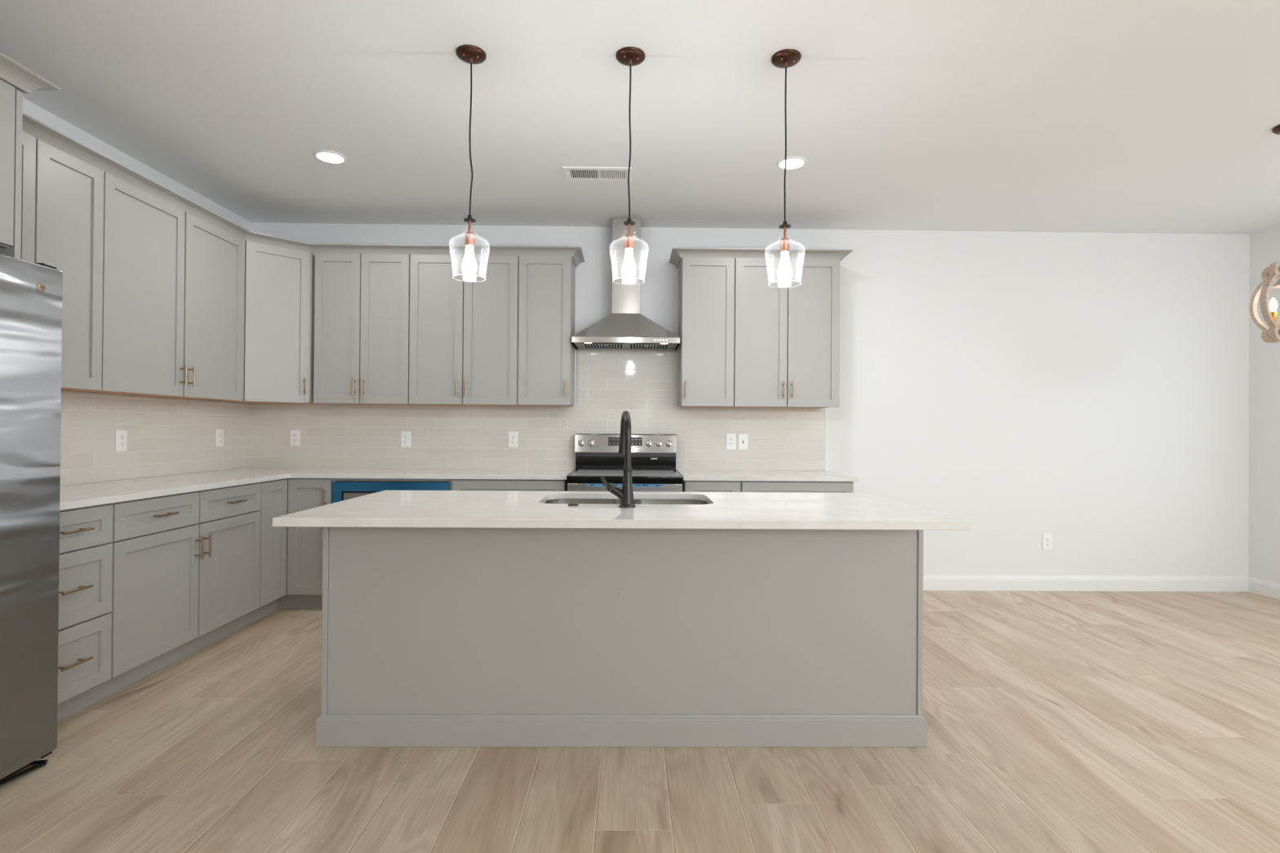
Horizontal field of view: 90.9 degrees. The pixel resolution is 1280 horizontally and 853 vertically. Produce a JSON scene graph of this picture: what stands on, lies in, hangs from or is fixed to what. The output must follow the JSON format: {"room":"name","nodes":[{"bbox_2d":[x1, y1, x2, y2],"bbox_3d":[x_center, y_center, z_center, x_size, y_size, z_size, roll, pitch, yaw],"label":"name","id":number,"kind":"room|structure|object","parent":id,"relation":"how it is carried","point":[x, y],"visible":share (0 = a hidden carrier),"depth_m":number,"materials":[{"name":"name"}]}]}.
{"room":"kitchen","nodes":[
{"label":"kitchen","id":0,"kind":"room"},
{"bbox_2d":[22,97,251,485],"bbox_3d":[-2.963,-0.189,0.274,0.120,2.777,9.031,0,0,-1],"label":"wall","id":1,"kind":"structure","parent":0,"point":[30,108],"depth_m":3.59,"materials":[{"name":"paint"}]},
{"bbox_2d":[20,131,104,390],"bbox_3d":[-2.770,-0.712,2.715,0.325,1.068,0.701,0,0,-1],"label":"upper cabinet","id":2,"kind":"object","parent":1,"relation":"attached to","point":[62,194],"visible":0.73,"depth_m":2.90,"materials":[{"name":"paint"}]},
{"bbox_2d":[61,172,243,400],"bbox_3d":[-2.764,-0.707,3.625,0.364,1.068,1.118,0,0,-1],"label":"upper cabinet","id":3,"kind":"object","parent":1,"relation":"attached to","point":[173,278],"visible":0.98,"depth_m":3.50,"materials":[{"name":"paint"}]},
{"bbox_2d":[60,391,250,485],"bbox_3d":[-2.946,0.062,3.558,0.009,0.482,2.440,0,0,-1],"label":"tile backsplash","id":4,"kind":"structure","parent":1,"relation":"attached to","point":[166,436],"depth_m":3.76,"materials":[{"name":"white tile"}]},
{"bbox_2d":[115,430,127,451],"bbox_3d":[-2.936,0.080,3.569,0.008,0.123,0.075,0,0,-1],"label":"wall outlet","id":5,"kind":"object","parent":4,"relation":"attached to","point":[121,435],"visible":1,"depth_m":3.56,"materials":[{"name":"white plastic"}]},
{"bbox_2d":[120,434,124,439],"bbox_3d":[-2.933,0.061,3.569,0.002,0.033,0.033,0,0,-1],"label":"receptacle","id":6,"kind":"object","parent":5,"relation":"attached to","point":[122,436],"depth_m":3.57,"materials":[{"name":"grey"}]},
{"bbox_2d":[120,441,124,447],"bbox_3d":[-2.934,0.100,3.569,0.002,0.033,0.033,0,0,-1],"label":"receptacle","id":7,"kind":"object","parent":5,"relation":"attached to","point":[122,443],"depth_m":3.57,"materials":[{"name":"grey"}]},
{"bbox_2d":[216,429,223,446],"bbox_3d":[-2.948,0.080,4.423,0.008,0.123,0.075,0,0,-1],"label":"wall outlet","id":8,"kind":"object","parent":4,"relation":"attached to","point":[220,433],"visible":1,"depth_m":4.42,"materials":[{"name":"white plastic"}]},
{"bbox_2d":[0,0,1279,234],"bbox_3d":[0.961,-1.599,0.338,8.007,0.100,9.331,0,0,-1],"label":"ceiling","id":9,"kind":"structure","parent":0,"point":[1070,116],"depth_m":3.02,"materials":[{"name":"paint"}]},
{"bbox_2d":[312,149,346,163],"bbox_3d":[-1.778,-1.546,3.615,0.176,0.008,0.176,0,0,-1],"label":"recessed light","id":10,"kind":"object","parent":9,"relation":"in","point":[327,156],"visible":1,"depth_m":3.60,"materials":[{"name":"paint"}]},
{"bbox_2d":[316,152,343,162],"bbox_3d":[-1.778,-1.546,3.615,0.138,0.002,0.138,0,0,-1],"label":"diffuser","id":11,"kind":"object","parent":10,"relation":"attached to","point":[325,157],"depth_m":3.61,"materials":[{"name":"white plastic"}]},
{"bbox_2d":[456,44,486,275],"bbox_3d":[-0.704,-1.080,2.612,0.165,0.936,0.165,0,0,28],"label":"pendant lamp","id":12,"kind":"object","parent":9,"relation":"hanging from","point":[470,54],"visible":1,"depth_m":2.60,"materials":[{"name":"brown metal"}]},
{"bbox_2d":[464,231,474,246],"bbox_3d":[-0.706,-0.776,2.610,0.039,0.058,0.039,0,0,-1],"label":"socket","id":13,"kind":"object","parent":12,"relation":"attached to","point":[469,236],"depth_m":2.59,"materials":[{"name":"orange metal"}]},
{"bbox_2d":[562,166,631,181],"bbox_3d":[-0.257,-1.532,3.828,0.409,0.013,0.190,0,0,-1],"label":"ceiling vent","id":14,"kind":"object","parent":9,"relation":"in","point":[571,173],"visible":0.99,"depth_m":3.82,"materials":[{"name":"white plastic"}]},
{"bbox_2d":[615,46,644,278],"bbox_3d":[-0.043,-1.073,2.617,0.165,0.942,0.165,0,0,28],"label":"pendant lamp","id":15,"kind":"object","parent":9,"relation":"hanging from","point":[629,56],"visible":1,"depth_m":2.60,"materials":[{"name":"brown metal"}]},
{"bbox_2d":[624,234,634,249],"bbox_3d":[-0.045,-0.765,2.616,0.039,0.058,0.039,0,0,-1],"label":"socket","id":16,"kind":"object","parent":15,"relation":"attached to","point":[628,238],"depth_m":2.60,"materials":[{"name":"orange metal"}]},
{"bbox_2d":[771,48,800,280],"bbox_3d":[0.606,-1.065,2.624,0.165,0.948,0.165,0,0,28],"label":"pendant lamp","id":17,"kind":"object","parent":9,"relation":"hanging from","point":[785,58],"visible":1,"depth_m":2.61,"materials":[{"name":"brown metal"}]},
{"bbox_2d":[780,237,789,253],"bbox_3d":[0.603,-0.754,2.623,0.039,0.058,0.039,0,0,-1],"label":"socket","id":18,"kind":"object","parent":17,"relation":"attached to","point":[784,242],"depth_m":2.61,"materials":[{"name":"orange metal"}]},
{"bbox_2d":[776,155,807,169],"bbox_3d":[0.878,-1.527,3.653,0.176,0.008,0.176,0,0,-1],"label":"recessed light","id":19,"kind":"object","parent":9,"relation":"in","point":[792,162],"visible":0.93,"depth_m":3.64,"materials":[{"name":"paint"}]},
{"bbox_2d":[779,159,804,168],"bbox_3d":[0.878,-1.526,3.653,0.138,0.002,0.138,0,0,-1],"label":"diffuser","id":20,"kind":"object","parent":19,"relation":"attached to","point":[790,163],"depth_m":3.65,"materials":[{"name":"white plastic"}]},
{"bbox_2d":[1249,124,1279,342],"bbox_3d":[3.271,-0.973,3.172,0.254,1.086,0.254,0,0,34],"label":"chandelier","id":21,"kind":"object","parent":9,"relation":"hanging from","point":[1271,334],"visible":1,"depth_m":3.17,"materials":[{"name":"brown wood"}]},
{"bbox_2d":[1268,297,1277,321],"bbox_3d":[3.219,-0.593,3.201,0.033,0.126,0.033,0,0,-1],"label":"bulb","id":22,"kind":"object","parent":21,"relation":"attached to","point":[1273,304],"depth_m":3.19,"materials":[{"name":"glass"}]},
{"bbox_2d":[0,590,1279,852],"bbox_3d":[0.940,1.278,0.322,8.007,0.100,9.331,0,0,-1],"label":"floor","id":23,"kind":"structure","parent":0,"point":[1059,722],"depth_m":2.26,"materials":[{"name":"brown wood"}]},
{"bbox_2d":[0,79,22,258],"bbox_3d":[-2.610,-0.019,1.846,0.631,2.460,0.973,0,0,-1],"label":"tall cabinet","id":24,"kind":"object","parent":23,"relation":"on","point":[11,98],"visible":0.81,"depth_m":2.30,"materials":[{"name":"paint"}]},
{"bbox_2d":[0,52,61,93],"bbox_3d":[-2.566,-1.278,1.852,0.701,0.053,1.120,0,0,-1],"label":"crown molding","id":25,"kind":"structure","parent":24,"relation":"attached to","point":[14,73],"depth_m":2.30,"materials":[{"name":"paint"}]},
{"bbox_2d":[0,253,62,785],"bbox_3d":[-2.467,0.312,1.845,0.843,1.800,0.902,0,0,-1],"label":"refrigerator","id":26,"kind":"object","parent":23,"relation":"on","point":[31,293],"visible":1,"depth_m":2.18,"materials":[{"name":"grey metal"}]},
{"bbox_2d":[57,503,112,721],"bbox_3d":[-2.607,0.773,2.546,0.669,0.882,0.432,0,0,-1],"label":"base cabinet","id":27,"kind":"object","parent":23,"relation":"on","point":[86,533],"visible":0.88,"depth_m":2.63,"materials":[{"name":"paint"}]},
{"bbox_2d":[59,467,575,510],"bbox_3d":[-1.715,0.327,3.571,2.476,0.030,2.448,0,0,-1],"label":"countertop","id":28,"kind":"structure","parent":27,"relation":"on","point":[86,495],"depth_m":3.98,"materials":[{"name":"stone"}]},
{"bbox_2d":[92,482,261,703],"bbox_3d":[-2.618,0.777,3.315,0.669,0.882,1.104,0,0,-1],"label":"base cabinet","id":29,"kind":"object","parent":23,"relation":"on","point":[186,571],"visible":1,"depth_m":3.19,"materials":[{"name":"paint"}]},
{"bbox_2d":[246,478,332,625],"bbox_3d":[-2.509,0.783,4.330,0.915,0.882,0.921,0,0,-1],"label":"base cabinet","id":30,"kind":"object","parent":23,"relation":"on","point":[291,557],"visible":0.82,"depth_m":4.16,"materials":[{"name":"paint"}]},
{"bbox_2d":[332,478,452,490],"bbox_3d":[-1.657,0.790,4.468,0.790,0.882,0.669,0,0,-1],"label":"base cabinet","id":31,"kind":"object","parent":23,"relation":"on","point":[333,479],"visible":0.06,"depth_m":4.20,"materials":[{"name":"paint"}]},
{"bbox_2d":[332,480,450,503],"bbox_3d":[-1.656,0.568,4.472,0.773,0.402,0.604,0,0,-1],"label":"microwave","id":32,"kind":"object","parent":31,"relation":"in","point":[342,491],"visible":0.24,"depth_m":4.17,"materials":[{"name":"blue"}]},
{"bbox_2d":[451,479,567,491],"bbox_3d":[-0.884,0.795,4.479,0.756,0.882,0.669,0,0,-1],"label":"base cabinet","id":33,"kind":"object","parent":23,"relation":"on","point":[457,484],"visible":0.05,"depth_m":4.19,"materials":[{"name":"paint"}]},
{"bbox_2d":[315,498,927,746],"bbox_3d":[-0.065,0.792,2.767,2.346,0.882,0.694,0,0,-1],"label":"kitchen island","id":34,"kind":"object","parent":23,"relation":"on","point":[432,637],"visible":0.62,"depth_m":2.44,"materials":[{"name":"paint"}]},
{"bbox_2d":[272,489,973,530],"bbox_3d":[-0.057,0.334,2.627,2.378,0.030,0.980,0,0,-1],"label":"island countertop","id":35,"kind":"structure","parent":34,"relation":"on","point":[388,508],"depth_m":2.32,"materials":[{"name":"stone"}]},
{"bbox_2d":[567,503,578,506],"bbox_3d":[-0.268,0.313,2.530,0.045,0.007,0.045,0,0,-1],"label":"button","id":36,"kind":"object","parent":35,"relation":"on","point":[569,504],"visible":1,"depth_m":2.52,"materials":[{"name":"grey metal"}]},
{"bbox_2d":[600,410,635,507],"bbox_3d":[-0.060,0.127,2.559,0.133,0.382,0.199,0,0,23],"label":"faucet","id":37,"kind":"object","parent":35,"relation":"on","point":[625,495],"visible":1,"depth_m":2.49,"materials":[{"name":"black metal"}]},
{"bbox_2d":[544,498,707,504],"bbox_3d":[-0.061,0.454,2.812,0.752,0.206,0.462,0,0,-1],"label":"sink","id":38,"kind":"object","parent":35,"relation":"in","point":[560,500],"visible":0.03,"depth_m":3.04,"materials":[{"name":"grey metal"}]},
{"bbox_2d":[566,433,683,492],"bbox_3d":[-0.105,0.649,4.433,0.762,1.186,0.749,0,0,-1],"label":"range","id":39,"kind":"object","parent":23,"relation":"on","point":[653,456],"visible":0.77,"depth_m":4.71,"materials":[{"name":"grey metal"}]},
{"bbox_2d":[566,470,683,479],"bbox_3d":[-0.103,0.335,4.430,0.762,0.014,0.625,0,0,-1],"label":"cooktop","id":40,"kind":"object","parent":39,"relation":"in","point":[576,474],"depth_m":4.22,"materials":[{"name":"black glass"}]},
{"bbox_2d":[682,480,740,492],"bbox_3d":[0.479,0.805,4.499,0.382,0.882,0.669,0,0,-1],"label":"base cabinet","id":41,"kind":"object","parent":23,"relation":"on","point":[687,486],"visible":0.08,"depth_m":4.21,"materials":[{"name":"paint"}]},
{"bbox_2d":[740,480,853,493],"bbox_3d":[1.050,0.809,4.507,0.759,0.882,0.669,0,0,-1],"label":"base cabinet","id":42,"kind":"object","parent":23,"relation":"on","point":[745,486],"visible":0.02,"depth_m":4.21,"materials":[{"name":"paint"}]},
{"bbox_2d":[676,470,858,481],"bbox_3d":[0.869,0.351,4.518,1.171,0.030,0.648,0,0,-1],"label":"countertop","id":43,"kind":"structure","parent":42,"relation":"on","point":[688,475],"depth_m":4.25,"materials":[{"name":"stone"}]},
{"bbox_2d":[248,222,1249,576],"bbox_3d":[0.885,-0.137,4.905,7.947,2.777,0.120,0,0,-1],"label":"wall","id":44,"kind":"structure","parent":0,"point":[1090,391],"depth_m":4.88,"materials":[{"name":"paint"}]},
{"bbox_2d":[205,240,326,404],"bbox_3d":[-2.649,-0.702,4.492,0.617,1.068,0.609,0,0,-1],"label":"upper cabinet","id":45,"kind":"object","parent":44,"relation":"attached to","point":[278,310],"visible":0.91,"depth_m":4.33,"materials":[{"name":"paint"}]},
{"bbox_2d":[313,253,420,404],"bbox_3d":[-1.986,-0.696,4.624,0.674,1.068,0.364,0,0,-1],"label":"upper cabinet","id":46,"kind":"object","parent":44,"relation":"attached to","point":[362,301],"visible":0.98,"depth_m":4.49,"materials":[{"name":"paint"}]},
{"bbox_2d":[408,253,522,405],"bbox_3d":[-1.261,-0.691,4.634,0.774,1.068,0.364,0,0,-1],"label":"upper cabinet","id":47,"kind":"object","parent":44,"relation":"attached to","point":[464,342],"visible":0.98,"depth_m":4.50,"materials":[{"name":"paint"}]},
{"bbox_2d":[249,347,825,471],"bbox_3d":[-0.765,-0.147,4.816,4.384,0.946,0.009,0,0,-1],"label":"tile backsplash","id":48,"kind":"structure","parent":44,"relation":"attached to","point":[640,382],"depth_m":4.81,"materials":[{"name":"white tile"}]},
{"bbox_2d":[289,430,300,446],"bbox_3d":[-2.618,0.087,4.779,0.075,0.123,0.008,0,0,-1],"label":"wall outlet","id":49,"kind":"object","parent":48,"relation":"attached to","point":[295,435],"visible":1,"depth_m":4.78,"materials":[{"name":"white plastic"}]},
{"bbox_2d":[400,431,411,447],"bbox_3d":[-1.781,0.096,4.790,0.075,0.123,0.008,0,0,-1],"label":"wall outlet","id":50,"kind":"object","parent":48,"relation":"attached to","point":[406,436],"visible":1,"depth_m":4.79,"materials":[{"name":"white plastic"}]},
{"bbox_2d":[508,431,518,447],"bbox_3d":[-0.967,0.099,4.802,0.075,0.123,0.008,0,0,-1],"label":"wall outlet","id":51,"kind":"object","parent":48,"relation":"attached to","point":[513,436],"visible":1,"depth_m":4.80,"materials":[{"name":"white plastic"}]},
{"bbox_2d":[726,433,736,449],"bbox_3d":[0.699,0.115,4.826,0.075,0.123,0.008,0,0,-1],"label":"wall outlet","id":52,"kind":"object","parent":48,"relation":"attached to","point":[731,437],"visible":1,"depth_m":4.82,"materials":[{"name":"white plastic"}]},
{"bbox_2d":[737,433,747,449],"bbox_3d":[0.791,0.116,4.823,0.075,0.123,0.016,0,0,-1],"label":"light switch","id":53,"kind":"object","parent":48,"relation":"attached to","point":[742,437],"visible":1,"depth_m":4.83,"materials":[{"name":"white plastic"}]},
{"bbox_2d":[517,255,575,405],"bbox_3d":[-0.685,-0.687,4.642,0.377,1.068,0.364,0,0,-1],"label":"upper cabinet","id":54,"kind":"object","parent":44,"relation":"attached to","point":[547,283],"visible":1,"depth_m":4.51,"materials":[{"name":"paint"}]},
{"bbox_2d":[22,112,584,267],"bbox_3d":[-1.880,-1.260,3.998,3.256,0.053,1.363,1,0,-44],"label":"crown molding","id":55,"kind":"structure","parent":54,"relation":"attached to","point":[31,126],"depth_m":4.07,"materials":[{"name":"paint"}]},
{"bbox_2d":[571,217,679,350],"bbox_3d":[-0.098,-1.057,4.633,0.762,0.952,0.403,0,0,-1],"label":"range hood","id":56,"kind":"object","parent":44,"relation":"attached to","point":[625,327],"visible":1,"depth_m":4.61,"materials":[{"name":"silver metal"}]},
{"bbox_2d":[677,257,734,407],"bbox_3d":[0.487,-0.678,4.659,0.382,1.068,0.364,0,0,-1],"label":"upper cabinet","id":57,"kind":"object","parent":44,"relation":"attached to","point":[706,285],"visible":1,"depth_m":4.52,"materials":[{"name":"paint"}]},
{"bbox_2d":[729,257,839,408],"bbox_3d":[1.058,-0.674,4.667,0.760,1.068,0.364,0,0,-1],"label":"upper cabinet","id":58,"kind":"object","parent":44,"relation":"attached to","point":[787,333],"visible":0.99,"depth_m":4.53,"materials":[{"name":"paint"}]},
{"bbox_2d":[669,247,853,268],"bbox_3d":[0.871,-1.237,4.661,1.286,0.053,0.377,0,0,-1],"label":"crown molding","id":59,"kind":"structure","parent":58,"relation":"attached to","point":[677,253],"depth_m":4.51,"materials":[{"name":"paint"}]},
{"bbox_2d":[825,408,826,471],"bbox_3d":[1.428,0.101,4.845,0.006,0.482,0.012,0,0,-1],"label":"trim","id":60,"kind":"structure","parent":44,"relation":"attached to","point":[825,408],"depth_m":4.84,"materials":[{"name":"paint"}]},
{"bbox_2d":[1042,533,1052,550],"bbox_3d":[3.150,0.893,4.866,0.075,0.123,0.008,0,0,-1],"label":"wall outlet","id":61,"kind":"object","parent":44,"relation":"attached to","point":[1046,538],"visible":1,"depth_m":4.87,"materials":[{"name":"white plastic"}]},
{"bbox_2d":[923,575,1249,591],"bbox_3d":[3.076,1.211,4.861,3.307,0.114,0.016,0,0,-1],"label":"baseboard","id":62,"kind":"structure","parent":44,"relation":"attached to","point":[931,583],"depth_m":4.86,"materials":[{"name":"paint"}]},
{"bbox_2d":[1248,224,1279,583],"bbox_3d":[4.863,-0.132,0.386,0.120,2.777,9.031,0,0,-1],"label":"wall","id":63,"kind":"structure","parent":0,"point":[1264,245],"depth_m":4.79,"materials":[{"name":"paint"}]},
{"bbox_2d":[1248,577,1279,599],"bbox_3d":[4.727,1.220,4.479,0.016,0.114,0.795,0,0,-1],"label":"baseboard","id":64,"kind":"structure","parent":63,"relation":"attached to","point":[1264,588],"depth_m":4.75,"materials":[{"name":"paint"}]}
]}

